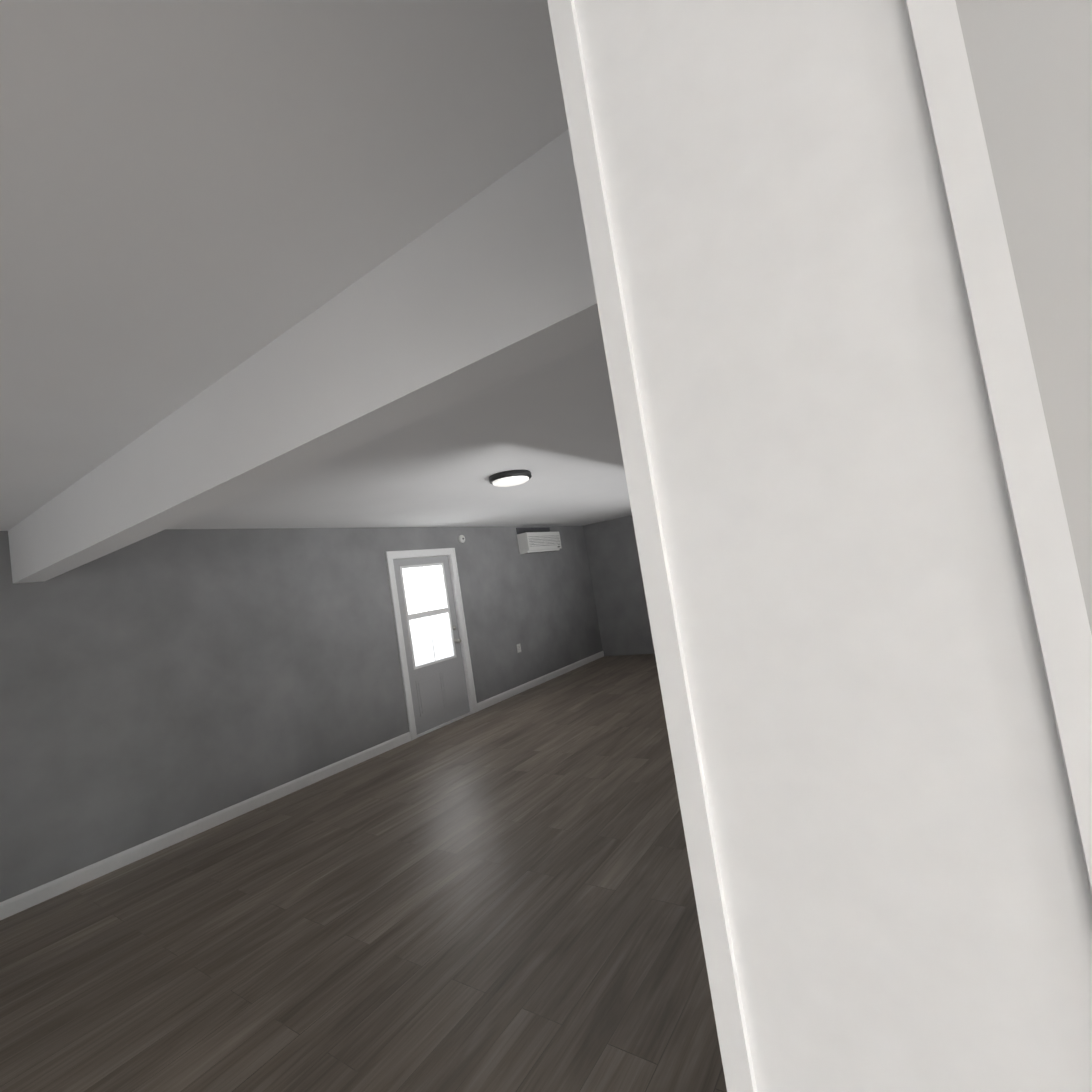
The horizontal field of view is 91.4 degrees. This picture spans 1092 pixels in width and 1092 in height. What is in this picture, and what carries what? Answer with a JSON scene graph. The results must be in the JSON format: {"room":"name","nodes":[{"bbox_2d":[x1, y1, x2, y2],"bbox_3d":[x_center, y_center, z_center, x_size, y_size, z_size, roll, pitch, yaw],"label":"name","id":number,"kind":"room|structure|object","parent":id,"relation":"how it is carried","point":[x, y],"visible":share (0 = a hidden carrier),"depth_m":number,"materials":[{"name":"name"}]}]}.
{"room":"empty living room","nodes":[
{"label":"empty living room","id":0,"kind":"room"},
{"bbox_2d":[0,526,602,901],"bbox_3d":[-2.861,1.073,4.550,0.180,2.440,13.360,-11,-4,34],"label":"wall","id":1,"kind":"structure","parent":0,"point":[160,683],"depth_m":4.49,"materials":[{"name":"grey paint"}]},
{"bbox_2d":[0,732,410,919],"bbox_3d":[-3.897,2.294,2.531,0.014,0.100,8.410,-11,-4,34],"label":"baseboard","id":2,"kind":"structure","parent":1,"relation":"attached to","point":[39,894],"depth_m":4.08,"materials":[{"name":"white paint"}]},
{"bbox_2d":[385,548,477,739],"bbox_3d":[-1.439,1.122,6.575,0.202,2.155,1.110,-11,-4,34],"label":"door frame","id":3,"kind":"structure","parent":1,"relation":"attached to","point":[463,637],"depth_m":6.56,"materials":[{"name":"white paint"}]},
{"bbox_2d":[393,555,469,734],"bbox_3d":[-1.384,1.147,6.538,0.115,2.044,0.930,-11,-4,34],"label":"exterior door","id":4,"kind":"structure","parent":1,"relation":"in","point":[432,641],"depth_m":6.53,"materials":[{"name":"grey paint"}]},
{"bbox_2d":[458,535,464,542],"bbox_3d":[-1.131,-0.096,7.195,0.036,0.110,0.110,-11,-4,34],"label":"smoke detector","id":5,"kind":"object","parent":1,"relation":"attached to","point":[461,538],"visible":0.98,"depth_m":7.17,"materials":[{"name":"white plastic"}]},
{"bbox_2d":[517,644,520,652],"bbox_3d":[-0.396,1.502,7.830,0.007,0.122,0.090,-11,-4,34],"label":"outlet","id":6,"kind":"object","parent":1,"relation":"attached to","point":[518,648],"visible":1,"depth_m":7.82,"materials":[{"name":"white plastic"}]},
{"bbox_2d":[516,527,561,553],"bbox_3d":[-0.099,-0.105,8.550,0.193,0.412,0.920,-11,-4,34],"label":"air conditioner","id":7,"kind":"object","parent":1,"relation":"attached to","point":[535,540],"visible":1,"depth_m":8.39,"materials":[{"name":"white plastic"}]},
{"bbox_2d":[477,651,603,710],"bbox_3d":[0.080,2.039,8.359,0.014,0.100,3.470,-11,-4,34],"label":"baseboard","id":8,"kind":"structure","parent":1,"relation":"attached to","point":[500,697],"depth_m":8.00,"materials":[{"name":"white paint"}]},
{"bbox_2d":[0,0,631,530],"bbox_3d":[-1.707,-0.455,3.696,6.500,0.120,13.360,-11,-4,34],"label":"ceiling","id":9,"kind":"structure","parent":0,"point":[198,196],"depth_m":1.14,"materials":[{"name":"white paint"}]},
{"bbox_2d":[8,129,602,583],"bbox_3d":[-1.608,-0.312,2.303,4.820,0.360,0.160,-11,-4,34],"label":"beam","id":10,"kind":"structure","parent":9,"relation":"attached to","point":[488,289],"depth_m":1.44,"materials":[{"name":"white paint"}]},
{"bbox_2d":[489,470,531,486],"bbox_3d":[-0.286,-0.535,4.298,0.344,0.082,0.344,-11,-4,34],"label":"flush ceiling light","id":11,"kind":"object","parent":9,"relation":"attached to","point":[509,478],"visible":1,"depth_m":4.18,"materials":[{"name":"white plastic"}]},
{"bbox_2d":[0,654,726,1091],"bbox_3d":[3.717,1.481,6.755,11.260,0.100,26.380,-11,-4,34],"label":"floor","id":12,"kind":"structure","parent":0,"point":[498,896],"depth_m":2.58,"materials":[{"name":"wood"}]},
{"bbox_2d":[583,515,654,655],"bbox_3d":[2.954,0.421,8.537,5.000,2.440,0.180,-11,-4,34],"label":"wall","id":13,"kind":"structure","parent":0,"point":[618,589],"depth_m":9.57,"materials":[{"name":"grey paint"}]},
{"bbox_2d":[955,0,1091,633],"bbox_3d":[2.508,-0.065,-0.507,4.580,2.440,0.180,-11,-4,34],"label":"wall","id":14,"kind":"structure","parent":0,"point":[1030,63],"depth_m":0.66,"materials":[{"name":"grey paint"}]},
{"bbox_3d":[-1.250,0.432,-1.846,0.180,2.440,6.660,-11,-4,34],"label":"wall","id":15,"kind":"structure","parent":0,"visible":0},
{"bbox_2d":[547,0,1091,1091],"bbox_3d":[-0.305,0.510,-0.500,0.228,2.161,2.080,-11,-4,34],"label":"door frame","id":16,"kind":"structure","parent":15,"relation":"attached to","point":[904,878],"depth_m":0.30,"materials":[{"name":"white paint"}]}
]}

